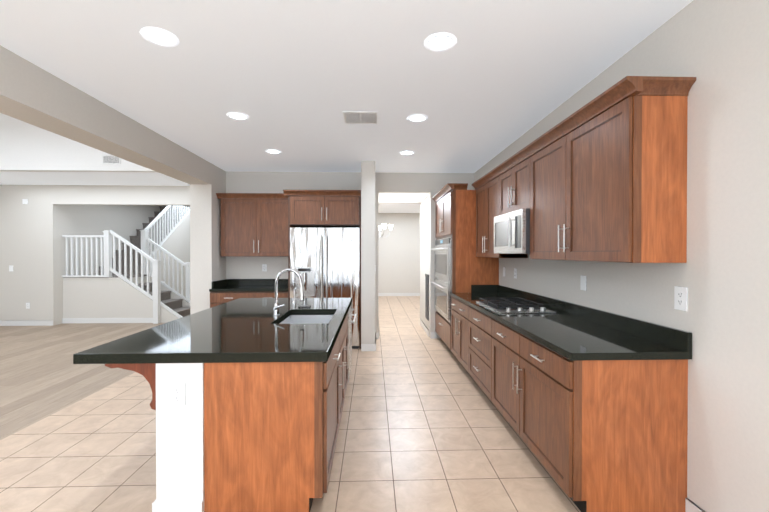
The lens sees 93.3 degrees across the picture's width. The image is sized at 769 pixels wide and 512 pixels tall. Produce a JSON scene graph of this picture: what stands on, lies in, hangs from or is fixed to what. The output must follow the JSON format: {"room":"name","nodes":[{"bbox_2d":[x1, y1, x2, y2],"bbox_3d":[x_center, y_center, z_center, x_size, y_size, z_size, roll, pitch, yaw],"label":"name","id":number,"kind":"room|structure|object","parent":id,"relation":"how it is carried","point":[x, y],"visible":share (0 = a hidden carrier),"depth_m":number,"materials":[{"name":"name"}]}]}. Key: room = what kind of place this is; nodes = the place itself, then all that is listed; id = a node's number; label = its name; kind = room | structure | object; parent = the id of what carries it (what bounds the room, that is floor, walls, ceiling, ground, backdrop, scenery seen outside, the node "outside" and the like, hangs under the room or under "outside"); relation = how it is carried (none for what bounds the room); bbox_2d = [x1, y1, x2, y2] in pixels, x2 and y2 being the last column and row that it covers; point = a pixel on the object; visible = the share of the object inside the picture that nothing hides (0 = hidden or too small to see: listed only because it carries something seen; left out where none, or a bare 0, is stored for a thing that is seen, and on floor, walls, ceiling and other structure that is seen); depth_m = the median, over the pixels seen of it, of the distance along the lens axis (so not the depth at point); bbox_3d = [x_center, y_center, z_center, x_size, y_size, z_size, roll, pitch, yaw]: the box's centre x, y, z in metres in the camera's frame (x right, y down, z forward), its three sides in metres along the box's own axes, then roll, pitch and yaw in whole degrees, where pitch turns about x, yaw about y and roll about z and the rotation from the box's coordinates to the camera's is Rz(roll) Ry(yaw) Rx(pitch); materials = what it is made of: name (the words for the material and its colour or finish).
{"room":"kitchen","nodes":[
{"label":"kitchen","id":0,"kind":"room"},
{"bbox_2d":[0,323,163,439],"bbox_3d":[-5.478,1.436,4.759,4.920,0.060,13.340,0,0,-2],"label":"floor","id":1,"kind":"structure","parent":0,"point":[42,376],"depth_m":4.50,"materials":[{"name":"brown wood"}]},
{"bbox_2d":[62,206,189,322],"bbox_3d":[-5.426,-0.210,9.389,2.468,3.163,3.803,0,0,-2],"label":"staircase","id":2,"kind":"structure","parent":1,"relation":"on","point":[114,298],"depth_m":7.52,"materials":[{"name":"paint"}]},
{"bbox_2d":[62,205,189,323],"bbox_3d":[-5.425,-0.543,9.248,2.462,3.829,3.729,0,0,-2],"label":"stair railing","id":3,"kind":"object","parent":2,"relation":"on","point":[150,247],"visible":0.81,"depth_m":7.53,"materials":[{"name":"white wood"}]},
{"bbox_2d":[0,185,189,324],"bbox_3d":[-5.598,-0.013,7.335,4.600,2.800,0.120,0,0,-2],"label":"wall","id":4,"kind":"structure","parent":0,"point":[29,241],"depth_m":7.24,"materials":[{"name":"paint"}]},
{"bbox_2d":[22,199,27,203],"bbox_3d":[-7.126,-1.082,7.217,0.103,0.103,0.006,0,0,-2],"label":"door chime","id":5,"kind":"object","parent":4,"relation":"attached to","point":[24,201],"visible":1,"depth_m":7.21,"materials":[{"name":"grey plastic"}]},
{"bbox_2d":[0,320,52,325],"bbox_3d":[-7.232,1.335,7.227,1.273,0.105,0.014,0,0,-2],"label":"baseboard","id":6,"kind":"structure","parent":4,"relation":"attached to","point":[4,322],"depth_m":7.22,"materials":[{"name":"white"}]},
{"bbox_2d":[0,171,189,185],"bbox_3d":[-5.437,-1.463,7.274,4.920,0.100,2.430,0,0,-2],"label":"ceiling","id":7,"kind":"structure","parent":0,"point":[90,178],"depth_m":6.68,"materials":[{"name":"paint"}]},
{"bbox_2d":[58,205,166,323],"bbox_3d":[-6.722,-1.128,9.363,0.120,5.000,4.020,0,0,-2],"label":"wall","id":8,"kind":"structure","parent":0,"point":[125,221],"depth_m":8.24,"materials":[{"name":"paint"}]},
{"bbox_2d":[0,45,225,189],"bbox_3d":[-2.658,-1.215,2.210,0.320,0.320,7.870,0,0,-2],"label":"beam","id":9,"kind":"structure","parent":0,"point":[33,94],"depth_m":3.15,"materials":[{"name":"paint"}]},
{"bbox_2d":[190,184,225,314],"bbox_3d":[-2.770,0.158,5.819,0.320,2.480,0.670,0,0,-2],"label":"pillar","id":10,"kind":"structure","parent":0,"point":[207,264],"depth_m":5.48,"materials":[{"name":"paint"}]},
{"bbox_2d":[0,113,473,337],"bbox_3d":[-3.163,-0.754,6.075,9.390,4.300,0.120,0,0,-2],"label":"wall","id":11,"kind":"structure","parent":0,"point":[26,147],"depth_m":6.05,"materials":[{"name":"paint"}]},
{"bbox_2d":[102,155,120,164],"bbox_3d":[-4.476,-1.583,5.964,0.300,0.160,0.008,0,0,-2],"label":"air vent","id":12,"kind":"object","parent":11,"relation":"in","point":[110,160],"visible":0.9,"depth_m":5.96,"materials":[{"name":"white metal"}]},
{"bbox_2d":[216,193,287,256],"bbox_3d":[-2.033,-0.486,5.856,1.181,0.988,0.388,0,0,-2],"label":"upper cabinet","id":13,"kind":"object","parent":11,"relation":"attached to","point":[254,224],"visible":0.83,"depth_m":5.72,"materials":[{"name":"brown wood"}]},
{"bbox_2d":[262,264,266,270],"bbox_3d":[-1.987,0.197,6.055,0.078,0.123,0.008,0,0,-2],"label":"outlet","id":14,"kind":"object","parent":11,"relation":"attached to","point":[264,267],"visible":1,"depth_m":6.05,"materials":[{"name":"grey plastic"}]},
{"bbox_2d":[0,296,580,511],"bbox_3d":[0.327,1.432,5.325,6.720,0.060,14.110,0,0,-2],"label":"floor","id":15,"kind":"structure","parent":0,"point":[425,426],"depth_m":2.67,"materials":[{"name":"beige tile"}]},
{"bbox_2d":[152,363,203,511],"bbox_3d":[-1.143,0.991,3.135,0.262,0.855,2.389,0,0,-2],"label":"wall","id":16,"kind":"structure","parent":15,"relation":"on","point":[179,458],"depth_m":1.96,"materials":[{"name":"white paint"}]},
{"bbox_2d":[105,363,155,409],"bbox_3d":[-1.380,0.715,2.029,0.305,0.285,0.060,0,0,-2],"label":"corbel","id":17,"kind":"object","parent":16,"relation":"attached to","point":[147,371],"visible":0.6,"depth_m":2.00,"materials":[{"name":"brown wood"}]},
{"bbox_2d":[171,383,185,405],"bbox_3d":[-1.103,0.742,1.949,0.078,0.123,0.008,0,0,-2],"label":"outlet","id":18,"kind":"object","parent":16,"relation":"attached to","point":[178,394],"visible":1,"depth_m":1.95,"materials":[{"name":"grey plastic"}]},
{"bbox_2d":[210,291,287,307],"bbox_3d":[-2.022,0.965,5.726,1.162,0.869,0.671,0,0,-2],"label":"base cabinet","id":19,"kind":"object","parent":15,"relation":"on","point":[218,298],"visible":0.17,"depth_m":5.42,"materials":[{"name":"brown wood"}]},
{"bbox_2d":[209,279,287,291],"bbox_3d":[-2.022,0.456,5.736,1.165,0.145,0.643,0,0,-2],"label":"countertop","id":20,"kind":"structure","parent":19,"relation":"on","point":[246,285],"depth_m":5.81,"materials":[{"name":"stone"}]},
{"bbox_2d":[204,332,343,511],"bbox_3d":[-0.657,0.996,2.398,0.660,0.856,0.837,0,0,-2],"label":"base cabinet","id":21,"kind":"object","parent":15,"relation":"on","point":[271,430],"depth_m":1.98,"materials":[{"name":"brown wood"}]},
{"bbox_2d":[73,298,351,363],"bbox_3d":[-1.009,0.535,3.138,1.337,0.054,2.405,0,0,-2],"label":"countertop","id":22,"kind":"structure","parent":21,"relation":"on","point":[244,330],"depth_m":2.29,"materials":[{"name":"stone"}]},
{"bbox_2d":[273,268,303,315],"bbox_3d":[-0.816,0.306,3.090,0.271,0.403,0.113,0,0,-2],"label":"kitchen faucet","id":23,"kind":"object","parent":22,"relation":"on","point":[276,308],"visible":1,"depth_m":3.10,"materials":[{"name":"silver metal"}]},
{"bbox_2d":[293,286,299,306],"bbox_3d":[-0.837,0.401,3.562,0.116,0.206,0.057,0,0,-2],"label":"filter faucet","id":24,"kind":"object","parent":22,"relation":"on","point":[294,304],"visible":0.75,"depth_m":3.57,"materials":[{"name":"silver metal"}]},
{"bbox_2d":[279,315,332,323],"bbox_3d":[-0.652,0.673,3.102,0.459,0.216,0.724,0,0,-2],"label":"undermount sink","id":25,"kind":"object","parent":22,"relation":"in","point":[302,319],"depth_m":3.46,"materials":[{"name":"silver metal"}]},
{"bbox_2d":[283,190,360,348],"bbox_3d":[-0.921,0.210,5.727,1.143,2.378,0.726,0,0,-2],"label":"tall cabinet","id":26,"kind":"object","parent":15,"relation":"on","point":[324,208],"visible":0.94,"depth_m":5.42,"materials":[{"name":"brown wood"}]},
{"bbox_2d":[290,228,359,348],"bbox_3d":[-0.891,0.483,5.717,1.033,1.820,0.695,0,0,-2],"label":"refrigerator","id":27,"kind":"object","parent":15,"relation":"on","point":[324,262],"visible":0.75,"depth_m":5.44,"materials":[{"name":"grey metal"}]},
{"bbox_2d":[340,313,347,399],"bbox_3d":[-0.682,0.991,3.195,0.660,0.856,1.007,0,0,-2],"label":"base cabinet","id":28,"kind":"object","parent":15,"relation":"on","point":[344,329],"depth_m":3.41,"materials":[{"name":"brown wood"}]},
{"bbox_2d":[347,303,355,381],"bbox_3d":[-0.655,0.986,4.004,0.685,0.851,0.593,0,0,-2],"label":"dishwasher","id":29,"kind":"object","parent":28,"relation":"in","point":[350,321],"visible":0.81,"depth_m":4.02,"materials":[{"name":"grey metal"}]},
{"bbox_2d":[451,297,466,369],"bbox_3d":[1.255,0.974,4.484,0.653,0.868,0.898,0,0,-2],"label":"base cabinet","id":30,"kind":"object","parent":15,"relation":"on","point":[459,308],"depth_m":4.45,"materials":[{"name":"brown wood"}]},
{"bbox_2d":[436,183,498,350],"bbox_3d":[1.220,0.211,5.542,0.658,2.378,1.225,0,0,-2],"label":"tall cabinet","id":31,"kind":"object","parent":15,"relation":"on","point":[455,212],"depth_m":4.93,"materials":[{"name":"brown wood"}]},
{"bbox_2d":[431,237,450,322],"bbox_3d":[0.857,0.323,5.534,0.105,1.175,1.120,0,0,-2],"label":"double wall oven","id":32,"kind":"object","parent":31,"relation":"in","point":[442,279],"visible":1,"depth_m":5.30,"materials":[{"name":"silver metal"}]},
{"bbox_2d":[467,305,490,399],"bbox_3d":[1.281,0.980,3.650,0.653,0.868,0.894,0,0,-2],"label":"base cabinet","id":33,"kind":"object","parent":15,"relation":"on","point":[478,323],"depth_m":3.62,"materials":[{"name":"brown wood"}]},
{"bbox_2d":[491,318,514,429],"bbox_3d":[1.303,0.986,2.925,0.653,0.868,0.682,0,0,-2],"label":"base cabinet","id":34,"kind":"object","parent":15,"relation":"on","point":[502,336],"depth_m":2.98,"materials":[{"name":"brown wood"}]},
{"bbox_2d":[515,330,687,511],"bbox_3d":[1.322,0.990,2.340,0.653,0.868,0.736,0,0,-2],"label":"base cabinet","id":35,"kind":"object","parent":15,"relation":"on","point":[603,435],"depth_m":1.98,"materials":[{"name":"brown wood"}]},
{"bbox_2d":[451,285,691,360],"bbox_3d":[1.283,0.474,3.435,0.663,0.145,2.988,0,0,-2],"label":"countertop","id":36,"kind":"structure","parent":35,"relation":"on","point":[572,331],"depth_m":2.40,"materials":[{"name":"stone"}]},
{"bbox_2d":[476,297,556,312],"bbox_3d":[1.269,0.478,3.586,0.505,0.052,0.750,0,0,-2],"label":"gas cooktop","id":37,"kind":"object","parent":36,"relation":"in","point":[516,305],"visible":1,"depth_m":3.47,"materials":[{"name":"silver metal"}]},
{"bbox_2d":[0,0,692,172],"bbox_3d":[-0.364,-1.435,2.280,4.270,0.120,7.870,0,0,-2],"label":"ceiling","id":38,"kind":"structure","parent":0,"point":[293,80],"depth_m":2.64,"materials":[{"name":"paint"}]},
{"bbox_2d":[140,27,178,46],"bbox_3d":[-1.405,-1.371,2.283,0.210,0.008,0.210,0,0,-2],"label":"recessed light","id":39,"kind":"object","parent":38,"relation":"in","point":[159,37],"visible":1,"depth_m":2.27,"materials":[{"name":"white"}]},
{"bbox_2d":[227,112,248,119],"bbox_3d":[-1.440,-1.381,3.593,0.210,0.008,0.210,0,0,-2],"label":"recessed light","id":40,"kind":"object","parent":38,"relation":"in","point":[237,116],"visible":1,"depth_m":3.59,"materials":[{"name":"white"}]},
{"bbox_2d":[265,149,280,153],"bbox_3d":[-1.469,-1.390,4.842,0.210,0.008,0.210,0,0,-2],"label":"recessed light","id":41,"kind":"object","parent":38,"relation":"in","point":[272,151],"visible":0.98,"depth_m":4.83,"materials":[{"name":"white"}]},
{"bbox_2d":[343,111,376,123],"bbox_3d":[-0.231,-1.381,3.630,0.330,0.008,0.300,0,0,-2],"label":"ceiling vent","id":42,"kind":"object","parent":38,"relation":"in","point":[361,117],"visible":0.98,"depth_m":3.62,"materials":[{"name":"white metal"}]},
{"bbox_2d":[399,150,414,154],"bbox_3d":[0.315,-1.391,4.898,0.210,0.008,0.210,0,0,-2],"label":"recessed light","id":43,"kind":"object","parent":38,"relation":"in","point":[407,152],"visible":0.98,"depth_m":4.88,"materials":[{"name":"white"}]},
{"bbox_2d":[407,114,427,121],"bbox_3d":[0.339,-1.381,3.648,0.210,0.008,0.210,0,0,-2],"label":"recessed light","id":44,"kind":"object","parent":38,"relation":"in","point":[417,118],"visible":1,"depth_m":3.64,"materials":[{"name":"white"}]},
{"bbox_2d":[424,33,456,51],"bbox_3d":[0.365,-1.371,2.338,0.210,0.008,0.210,0,0,-2],"label":"recessed light","id":45,"kind":"object","parent":38,"relation":"in","point":[439,42],"visible":1,"depth_m":2.33,"materials":[{"name":"white"}]},
{"bbox_2d":[361,161,374,343],"bbox_3d":[-0.239,-0.001,5.729,0.207,2.800,0.765,0,0,-2],"label":"wall","id":46,"kind":"structure","parent":0,"point":[367,252],"depth_m":5.35,"materials":[{"name":"paint"}]},
{"bbox_2d":[374,333,377,350],"bbox_3d":[-0.123,1.346,5.736,0.030,0.105,0.779,0,0,-2],"label":"baseboard","id":47,"kind":"structure","parent":46,"relation":"attached to","point":[375,333],"depth_m":5.47,"materials":[{"name":"white wood"}]},
{"bbox_2d":[378,213,419,292],"bbox_3d":[0.170,-0.051,12.307,6.360,2.800,0.120,0,0,-2],"label":"wall","id":48,"kind":"structure","parent":0,"point":[399,259],"depth_m":12.26,"materials":[{"name":"paint"}]},
{"bbox_2d":[378,293,419,295],"bbox_3d":[0.250,1.297,12.252,6.203,0.105,0.013,0,0,-2],"label":"baseboard","id":49,"kind":"structure","parent":48,"relation":"attached to","point":[379,294],"depth_m":12.25,"materials":[{"name":"white"}]},
{"bbox_2d":[378,203,419,212],"bbox_3d":[0.305,-1.482,9.864,6.480,0.100,4.990,0,0,-2],"label":"ceiling","id":50,"kind":"structure","parent":0,"point":[398,208],"depth_m":11.02,"materials":[{"name":"paint"}]},
{"bbox_2d":[378,203,392,239],"bbox_3d":[-0.140,-0.932,9.976,0.816,0.999,0.817,0,0,-2],"label":"dining chandelier","id":51,"kind":"object","parent":50,"relation":"hanging from","point":[384,228],"visible":0.5,"depth_m":9.97,"materials":[{"name":"silver metal"}]},
{"bbox_2d":[378,193,428,202],"bbox_3d":[0.331,-1.129,6.806,0.880,0.100,1.130,0,0,-2],"label":"ceiling","id":52,"kind":"structure","parent":0,"point":[399,198],"depth_m":6.69,"materials":[{"name":"paint"}]},
{"bbox_2d":[420,203,420,318],"bbox_3d":[2.125,-0.014,7.496,2.750,2.800,0.120,0,0,-2],"label":"wall","id":53,"kind":"structure","parent":0,"point":[420,260],"depth_m":7.42,"materials":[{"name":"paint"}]},
{"bbox_2d":[421,195,428,329],"bbox_3d":[0.830,-0.009,6.830,0.120,2.800,1.130,0,0,-2],"label":"wall","id":54,"kind":"structure","parent":0,"point":[424,236],"depth_m":6.85,"materials":[{"name":"paint"}]},
{"bbox_2d":[420,319,428,336],"bbox_3d":[0.763,1.338,6.839,0.013,0.105,1.130,0,0,-2],"label":"baseboard","id":55,"kind":"structure","parent":54,"relation":"attached to","point":[422,324],"depth_m":6.75,"materials":[{"name":"white wood"}]},
{"bbox_2d":[425,274,428,320],"bbox_3d":[0.770,0.723,6.479,0.018,0.800,0.340,0,0,-2],"label":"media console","id":56,"kind":"object","parent":54,"relation":"attached to","point":[427,296],"visible":1,"depth_m":6.39,"materials":[{"name":"grey metal"}]},
{"bbox_2d":[474,0,768,511],"bbox_3d":[1.710,0.024,2.356,0.120,2.800,7.870,0,0,-2],"label":"wall","id":57,"kind":"structure","parent":0,"point":[718,50],"depth_m":1.82,"materials":[{"name":"paint"}]},
{"bbox_2d":[476,168,495,257],"bbox_3d":[1.422,-0.476,4.470,0.320,0.988,0.914,0,0,-2],"label":"upper cabinet","id":58,"kind":"object","parent":57,"relation":"attached to","point":[486,188],"depth_m":4.46,"materials":[{"name":"brown wood"}]},
{"bbox_2d":[496,148,527,257],"bbox_3d":[1.448,-0.469,3.624,0.320,0.988,0.905,0,0,-2],"label":"upper cabinet","id":59,"kind":"object","parent":57,"relation":"attached to","point":[512,176],"depth_m":3.63,"materials":[{"name":"brown wood"}]},
{"bbox_2d":[494,209,529,253],"bbox_3d":[1.394,-0.223,3.624,0.427,0.404,0.766,0,0,-2],"label":"over-the-range microwave","id":60,"kind":"object","parent":59,"relation":"attached to","point":[511,232],"visible":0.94,"depth_m":3.44,"materials":[{"name":"grey metal"}]},
{"bbox_2d":[514,268,516,278],"bbox_3d":[1.583,0.209,4.369,0.008,0.123,0.078,0,0,-2],"label":"outlet","id":61,"kind":"object","parent":57,"relation":"attached to","point":[515,272],"visible":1,"depth_m":4.35,"materials":[{"name":"grey plastic"}]},
{"bbox_2d":[528,124,559,259],"bbox_3d":[1.471,-0.464,2.904,0.320,0.988,0.662,0,0,-2],"label":"upper cabinet","id":62,"kind":"object","parent":57,"relation":"attached to","point":[543,156],"depth_m":2.96,"materials":[{"name":"brown wood"}]},
{"bbox_2d":[580,275,586,290],"bbox_3d":[1.627,0.220,2.960,0.008,0.123,0.078,0,0,-2],"label":"light switch","id":63,"kind":"object","parent":57,"relation":"attached to","point":[583,282],"visible":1,"depth_m":2.95,"materials":[{"name":"grey plastic"}]},
{"bbox_2d":[560,76,691,262],"bbox_3d":[1.488,-0.460,2.338,0.320,0.988,0.717,0,0,-2],"label":"upper cabinet","id":64,"kind":"object","parent":57,"relation":"attached to","point":[602,177],"depth_m":1.99,"materials":[{"name":"brown wood"}]},
{"bbox_2d":[674,286,687,311],"bbox_3d":[1.656,0.237,2.025,0.008,0.133,0.083,0,0,-2],"label":"outlet","id":65,"kind":"object","parent":57,"relation":"attached to","point":[680,298],"visible":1,"depth_m":2.02,"materials":[{"name":"grey plastic"}]},
{"bbox_2d":[685,498,704,511],"bbox_3d":[1.710,1.388,0.207,0.013,0.105,3.555,0,0,-2],"label":"baseboard","id":66,"kind":"structure","parent":57,"relation":"attached to","point":[690,506],"depth_m":1.95,"materials":[{"name":"white"}]}
]}

